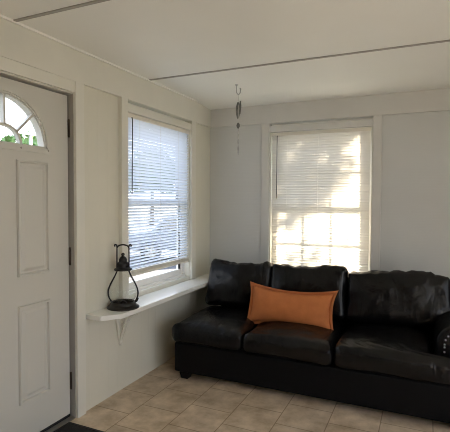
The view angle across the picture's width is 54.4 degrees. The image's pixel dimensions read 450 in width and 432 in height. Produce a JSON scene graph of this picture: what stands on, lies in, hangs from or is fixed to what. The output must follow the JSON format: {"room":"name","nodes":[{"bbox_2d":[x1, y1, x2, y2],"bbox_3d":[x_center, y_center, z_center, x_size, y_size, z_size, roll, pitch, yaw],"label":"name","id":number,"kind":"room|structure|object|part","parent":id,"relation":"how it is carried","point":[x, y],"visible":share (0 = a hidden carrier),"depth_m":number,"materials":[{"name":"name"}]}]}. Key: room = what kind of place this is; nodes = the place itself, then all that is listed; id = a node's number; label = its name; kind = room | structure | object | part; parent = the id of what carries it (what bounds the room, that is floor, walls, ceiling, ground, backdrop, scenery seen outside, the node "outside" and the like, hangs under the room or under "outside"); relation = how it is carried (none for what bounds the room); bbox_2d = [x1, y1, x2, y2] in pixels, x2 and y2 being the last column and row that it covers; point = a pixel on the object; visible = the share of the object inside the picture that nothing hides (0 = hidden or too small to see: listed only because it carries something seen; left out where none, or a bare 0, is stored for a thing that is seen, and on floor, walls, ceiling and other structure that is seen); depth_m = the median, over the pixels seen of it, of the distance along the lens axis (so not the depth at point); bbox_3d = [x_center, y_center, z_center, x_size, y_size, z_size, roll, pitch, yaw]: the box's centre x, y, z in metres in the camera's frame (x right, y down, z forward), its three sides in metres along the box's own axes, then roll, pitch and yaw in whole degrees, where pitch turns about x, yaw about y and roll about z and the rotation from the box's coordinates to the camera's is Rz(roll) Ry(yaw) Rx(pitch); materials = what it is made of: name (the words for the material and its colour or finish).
{"room":"living room","nodes":[
{"label":"living room","id":0,"kind":"room"},
{"bbox_2d":[0,70,209,410],"bbox_3d":[-1.346,0.150,2.186,0.130,2.402,5.400,1,2,25],"label":"wall","id":1,"kind":"structure","parent":0,"point":[148,341],"depth_m":3.17,"materials":[{"name":"paint"}]},
{"bbox_2d":[0,76,71,431],"bbox_3d":[-1.200,0.284,2.413,0.121,2.098,0.963,1,2,25],"label":"door","id":2,"kind":"structure","parent":1,"relation":"in","point":[36,376],"depth_m":2.58,"materials":[{"name":"grey paint"}]},
{"bbox_3d":[-1.220,-0.543,2.393,0.063,0.350,0.648,1,2,25],"label":"fanlight frame","id":3,"kind":"part","parent":2,"relation":"part of","materials":[{"name":"grey paint"}]},
{"bbox_3d":[-1.126,0.012,2.576,0.019,0.668,0.227,1,2,25],"label":"panel","id":4,"kind":"part","parent":2,"relation":"part of","materials":[{"name":"grey paint"}]},
{"bbox_3d":[-1.130,0.801,2.605,0.019,0.572,0.227,1,2,25],"label":"panel","id":5,"kind":"part","parent":2,"relation":"part of","materials":[{"name":"grey paint"}]},
{"bbox_2d":[0,56,74,94],"bbox_3d":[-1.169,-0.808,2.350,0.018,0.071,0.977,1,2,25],"label":"trim","id":6,"kind":"structure","parent":1,"relation":"attached to","point":[7,65],"depth_m":2.51,"materials":[{"name":"paint"}]},
{"bbox_2d":[45,416,75,431],"bbox_3d":[-1.242,1.339,2.464,0.134,0.010,0.962,1,2,25],"label":"threshold","id":7,"kind":"object","parent":1,"relation":"attached to","point":[70,418],"depth_m":2.78,"materials":[{"name":"silver metal"}]},
{"bbox_2d":[66,94,75,416],"bbox_3d":[-1.037,0.269,2.865,0.130,2.118,0.003,1,2,25],"label":"trim","id":8,"kind":"structure","parent":1,"relation":"attached to","point":[69,97],"depth_m":2.85,"materials":[{"name":"grey wood"}]},
{"bbox_2d":[73,81,85,417],"bbox_3d":[-0.951,0.233,2.868,0.022,2.189,0.076,1,2,25],"label":"trim","id":9,"kind":"structure","parent":1,"relation":"attached to","point":[78,95],"depth_m":2.85,"materials":[{"name":"paint"}]},
{"bbox_2d":[0,14,200,103],"bbox_3d":[-1.264,-1.041,2.095,0.012,0.014,5.380,1,2,25],"label":"trim","id":10,"kind":"structure","parent":1,"relation":"attached to","point":[1,16],"depth_m":2.85,"materials":[{"name":"paint"}]},
{"bbox_2d":[0,18,210,127],"bbox_3d":[-1.274,-0.942,2.114,0.018,0.212,5.400,1,2,25],"label":"trim","id":11,"kind":"structure","parent":1,"relation":"attached to","point":[19,44],"depth_m":2.90,"materials":[{"name":"paint"}]},
{"bbox_2d":[118,97,128,298],"bbox_3d":[-0.756,-0.115,3.262,0.034,1.521,0.076,1,2,25],"label":"trim","id":12,"kind":"structure","parent":1,"relation":"attached to","point":[122,101],"depth_m":3.24,"materials":[{"name":"paint"}]},
{"bbox_2d":[86,273,208,344],"bbox_3d":[-0.453,0.791,3.743,0.224,0.318,1.857,1,2,25],"label":"shelf","id":13,"kind":"object","parent":1,"relation":"attached to","point":[149,300],"visible":0.93,"depth_m":3.34,"materials":[{"name":"white paint"}]},
{"bbox_2d":[107,244,138,310],"bbox_3d":[-0.726,0.426,3.116,0.230,0.456,0.230,0,2,0],"label":"candle lantern","id":14,"kind":"object","parent":13,"relation":"on","point":[122,265],"visible":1,"depth_m":3.10,"materials":[{"name":"black metal"}]},
{"bbox_3d":[-0.800,0.500,3.118,0.077,0.233,0.011,0,2,0],"label":"guard rod","id":15,"kind":"part","parent":14,"relation":"part of","materials":[{"name":"black metal"}]},
{"bbox_3d":[-0.726,0.287,3.111,0.130,0.178,0.011,0,2,0],"label":"handle","id":16,"kind":"part","parent":14,"relation":"part of","materials":[{"name":"black metal"}]},
{"bbox_3d":[-0.653,0.500,3.119,0.077,0.233,0.011,0,2,0],"label":"guard rod","id":17,"kind":"part","parent":14,"relation":"part of","materials":[{"name":"black metal"}]},
{"bbox_2d":[128,103,190,295],"bbox_3d":[-0.607,-0.143,3.779,0.174,1.498,0.993,1,2,25],"label":"window","id":18,"kind":"structure","parent":1,"relation":"in","point":[181,272],"depth_m":3.93,"materials":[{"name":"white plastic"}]},
{"bbox_3d":[-0.620,0.218,3.798,0.028,0.720,0.946,1,2,25],"label":"sash","id":19,"kind":"part","parent":18,"relation":"part of","materials":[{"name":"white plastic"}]},
{"bbox_2d":[128,113,188,276],"bbox_3d":[-0.553,-0.170,3.754,0.044,1.258,0.976,1,2,25],"label":"window blind","id":20,"kind":"object","parent":18,"relation":"attached to","point":[154,132],"visible":0.85,"depth_m":3.71,"materials":[{"name":"beige plastic"}]},
{"bbox_3d":[-0.563,0.449,3.781,0.026,0.018,0.972,1,2,25],"label":"rail","id":21,"kind":"part","parent":20,"relation":"part of","materials":[{"name":"beige plastic"}]},
{"bbox_3d":[-0.643,-0.456,3.785,0.028,0.720,0.946,1,2,25],"label":"sash","id":22,"kind":"part","parent":18,"relation":"part of","materials":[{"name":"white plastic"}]},
{"bbox_2d":[189,121,195,278],"bbox_3d":[-0.313,-0.148,4.232,0.030,1.521,0.078,1,2,25],"label":"trim","id":23,"kind":"structure","parent":1,"relation":"attached to","point":[192,151],"depth_m":4.21,"materials":[{"name":"paint"}]},
{"bbox_2d":[0,0,449,109],"bbox_3d":[0.491,-1.055,1.300,4.160,0.152,5.660,1,2,25],"label":"ceiling","id":24,"kind":"structure","parent":0,"point":[150,39],"depth_m":2.67,"materials":[{"name":"paint"}]},
{"bbox_2d":[13,0,109,21],"bbox_3d":[0.620,-1.017,1.559,3.880,0.007,0.022,1,2,25],"label":"trim","id":25,"kind":"structure","parent":24,"relation":"attached to","point":[94,1],"depth_m":2.22,"materials":[{"name":"grey wood"}]},
{"bbox_2d":[149,40,449,80],"bbox_3d":[1.151,-1.057,2.715,3.880,0.007,0.022,1,2,25],"label":"trim","id":26,"kind":"structure","parent":24,"relation":"attached to","point":[442,41],"depth_m":2.97,"materials":[{"name":"grey"}]},
{"bbox_3d":[0.109,-1.059,3.661,0.054,0.090,0.028,1,2,25],"label":"ceiling hook","id":27,"kind":"object","parent":24,"relation":"attached to","visible":0},
{"bbox_2d":[236,95,240,154],"bbox_3d":[0.114,-0.764,3.669,0.048,0.503,0.019,1,2,17],"label":"ornament","id":28,"kind":"object","parent":27,"relation":"hanging from","point":[238,106],"visible":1,"depth_m":3.67,"materials":[{"name":"grey metal"}]},
{"bbox_2d":[70,357,449,431],"bbox_3d":[0.479,1.450,1.392,4.160,0.120,5.660,1,2,25],"label":"floor","id":29,"kind":"structure","parent":0,"point":[160,400],"depth_m":2.97,"materials":[{"name":"tile"}]},
{"bbox_2d":[53,422,103,431],"bbox_3d":[-0.941,1.342,2.345,0.490,0.010,0.792,1,2,25],"label":"doormat","id":30,"kind":"object","parent":29,"relation":"on","point":[68,427],"visible":1,"depth_m":2.72,"materials":[{"name":"black"}]},
{"bbox_2d":[172,259,449,422],"bbox_3d":[0.769,0.863,3.510,2.203,0.900,1.054,1,2,25],"label":"sofa","id":31,"kind":"object","parent":29,"relation":"on","point":[387,348],"visible":0.87,"depth_m":3.25,"materials":[{"name":"black leather"}]},
{"bbox_2d":[172,306,257,350],"bbox_3d":[-0.008,0.913,3.706,0.630,0.206,0.748,1,2,25],"label":"seat cushion","id":32,"kind":"object","parent":31,"relation":"on","point":[213,328],"depth_m":3.44,"materials":[{"name":"black leather"}]},
{"bbox_2d":[205,259,273,308],"bbox_3d":[0.153,0.620,4.007,0.644,0.451,0.302,1,2,25],"label":"cushion","id":33,"kind":"object","parent":31,"relation":"on","point":[229,286],"depth_m":3.90,"materials":[{"name":"black leather"}]},
{"bbox_2d":[247,281,338,329],"bbox_3d":[0.518,0.726,3.467,0.729,0.344,0.195,1,2,25],"label":"throw pillow","id":34,"kind":"object","parent":31,"relation":"on","point":[267,304],"visible":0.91,"depth_m":3.40,"materials":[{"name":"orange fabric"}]},
{"bbox_2d":[242,319,347,365],"bbox_3d":[0.575,0.923,3.433,0.684,0.212,0.748,1,2,25],"label":"seat cushion","id":35,"kind":"object","parent":31,"relation":"on","point":[297,344],"depth_m":3.16,"materials":[{"name":"black leather"}]},
{"bbox_2d":[270,264,348,319],"bbox_3d":[0.716,0.630,3.749,0.662,0.453,0.306,1,2,25],"label":"cushion","id":36,"kind":"object","parent":31,"relation":"on","point":[323,278],"depth_m":3.62,"materials":[{"name":"black leather"}]},
{"bbox_3d":[0.787,1.138,3.531,2.175,0.237,0.998,1,2,25],"label":"frame","id":37,"kind":"part","parent":31,"relation":"part of","materials":[{"name":"black leather"}]},
{"bbox_2d":[333,321,449,385],"bbox_3d":[1.291,0.942,3.109,0.915,0.208,0.754,1,2,25],"label":"seat cushion","id":38,"kind":"object","parent":31,"relation":"on","point":[406,353],"depth_m":2.89,"materials":[{"name":"black leather"}]},
{"bbox_2d":[346,270,449,329],"bbox_3d":[1.367,0.647,3.441,0.785,0.458,0.318,1,2,25],"label":"cushion","id":39,"kind":"object","parent":31,"relation":"on","point":[412,299],"depth_m":3.34,"materials":[{"name":"black leather"}]},
{"bbox_3d":[1.673,0.862,3.177,0.280,0.347,0.845,1,2,25],"label":"arm","id":40,"kind":"part","parent":31,"relation":"part of","materials":[{"name":"black leather"}]},
{"bbox_3d":[1.497,0.817,2.791,0.200,0.150,0.011,1,2,25],"label":"arm panel","id":41,"kind":"part","parent":31,"relation":"part of","materials":[{"name":"black leather"}]},
{"bbox_2d":[209,111,449,305],"bbox_3d":[1.639,0.102,3.857,4.160,2.402,0.130,1,2,25],"label":"wall","id":42,"kind":"structure","parent":0,"point":[415,166],"depth_m":3.85,"materials":[{"name":"paint"}]},
{"bbox_2d":[261,123,269,262],"bbox_3d":[0.399,-0.115,4.335,0.084,1.589,0.022,1,2,25],"label":"trim","id":43,"kind":"structure","parent":42,"relation":"attached to","point":[265,141],"depth_m":4.32,"materials":[{"name":"paint"}]},
{"bbox_2d":[269,117,372,270],"bbox_3d":[0.908,-0.116,4.185,0.970,1.568,0.170,1,2,25],"label":"window","id":44,"kind":"structure","parent":42,"relation":"in","point":[271,138],"depth_m":4.07,"materials":[{"name":"white plastic"}]},
{"bbox_2d":[271,127,370,272],"bbox_3d":[0.880,-0.118,4.131,0.932,1.374,0.044,1,2,25],"label":"window blind","id":45,"kind":"object","parent":44,"relation":"attached to","point":[321,178],"visible":0.92,"depth_m":4.12,"materials":[{"name":"beige plastic"}]},
{"bbox_3d":[1.144,-0.099,4.003,0.002,1.340,0.002,1,2,25],"label":"ladder cord","id":46,"kind":"part","parent":45,"relation":"part of","materials":[{"name":"white fabric"}]},
{"bbox_2d":[211,88,449,127],"bbox_3d":[1.619,-0.977,3.743,3.882,0.188,0.026,1,2,25],"label":"trim","id":47,"kind":"structure","parent":42,"relation":"attached to","point":[434,100],"depth_m":4.00,"materials":[{"name":"paint"}]},
{"bbox_2d":[371,115,381,270],"bbox_3d":[1.349,-0.094,3.900,0.074,1.589,0.022,1,2,25],"label":"trim","id":48,"kind":"structure","parent":42,"relation":"attached to","point":[377,120],"depth_m":3.88,"materials":[{"name":"paint"}]},
{"label":"outside","id":49,"kind":"structure","parent":0,"visible":0},
{"bbox_2d":[129,225,335,281],"bbox_3d":[-4.266,1.267,17.549,9.800,0.010,100.000,1,2,25],"label":"road","id":50,"kind":"structure","parent":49,"point":[167,269],"depth_m":12.43,"materials":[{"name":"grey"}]},
{"bbox_2d":[129,217,175,261],"bbox_3d":[-1.111,0.678,14.544,4.220,1.418,1.800,0,2,-9],"label":"car","id":51,"kind":"object","parent":50,"relation":"on","point":[163,217],"visible":0.11,"depth_m":13.54,"materials":[{"name":"grey paint"}]},
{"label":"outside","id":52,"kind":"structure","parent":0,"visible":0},
{"bbox_2d":[128,207,361,266],"bbox_3d":[10.261,1.036,27.382,140.000,0.120,130.000,1,2,25],"label":"ground","id":53,"kind":"structure","parent":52,"point":[128,207],"depth_m":42.24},
{"bbox_2d":[0,131,37,145],"bbox_3d":[-11.495,-2.015,25.493,4.973,5.929,4.234,1,2,25],"label":"street tree","id":54,"kind":"object","parent":53,"relation":"on","point":[9,138],"visible":0.03,"depth_m":24.45,"materials":[{"name":"green plant"}]},
{"bbox_2d":[18,125,35,144],"bbox_3d":[-9.216,-1.572,20.780,0.198,5.400,1.600,1,2,25],"label":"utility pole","id":55,"kind":"object","parent":53,"relation":"on","point":[29,133],"visible":0.33,"depth_m":20.63,"materials":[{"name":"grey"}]},
{"bbox_3d":[-9.205,-3.881,20.695,0.100,0.120,1.600,1,2,25],"label":"cross arm","id":56,"kind":"part","parent":55,"relation":"part of","materials":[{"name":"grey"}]},
{"bbox_2d":[128,149,174,224],"bbox_3d":[-5.602,-2.322,33.580,5.039,6.002,4.217,1,2,25],"label":"street tree","id":57,"kind":"object","parent":53,"relation":"on","point":[160,149],"visible":0.12,"depth_m":32.83,"materials":[{"name":"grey plant"}]}
]}

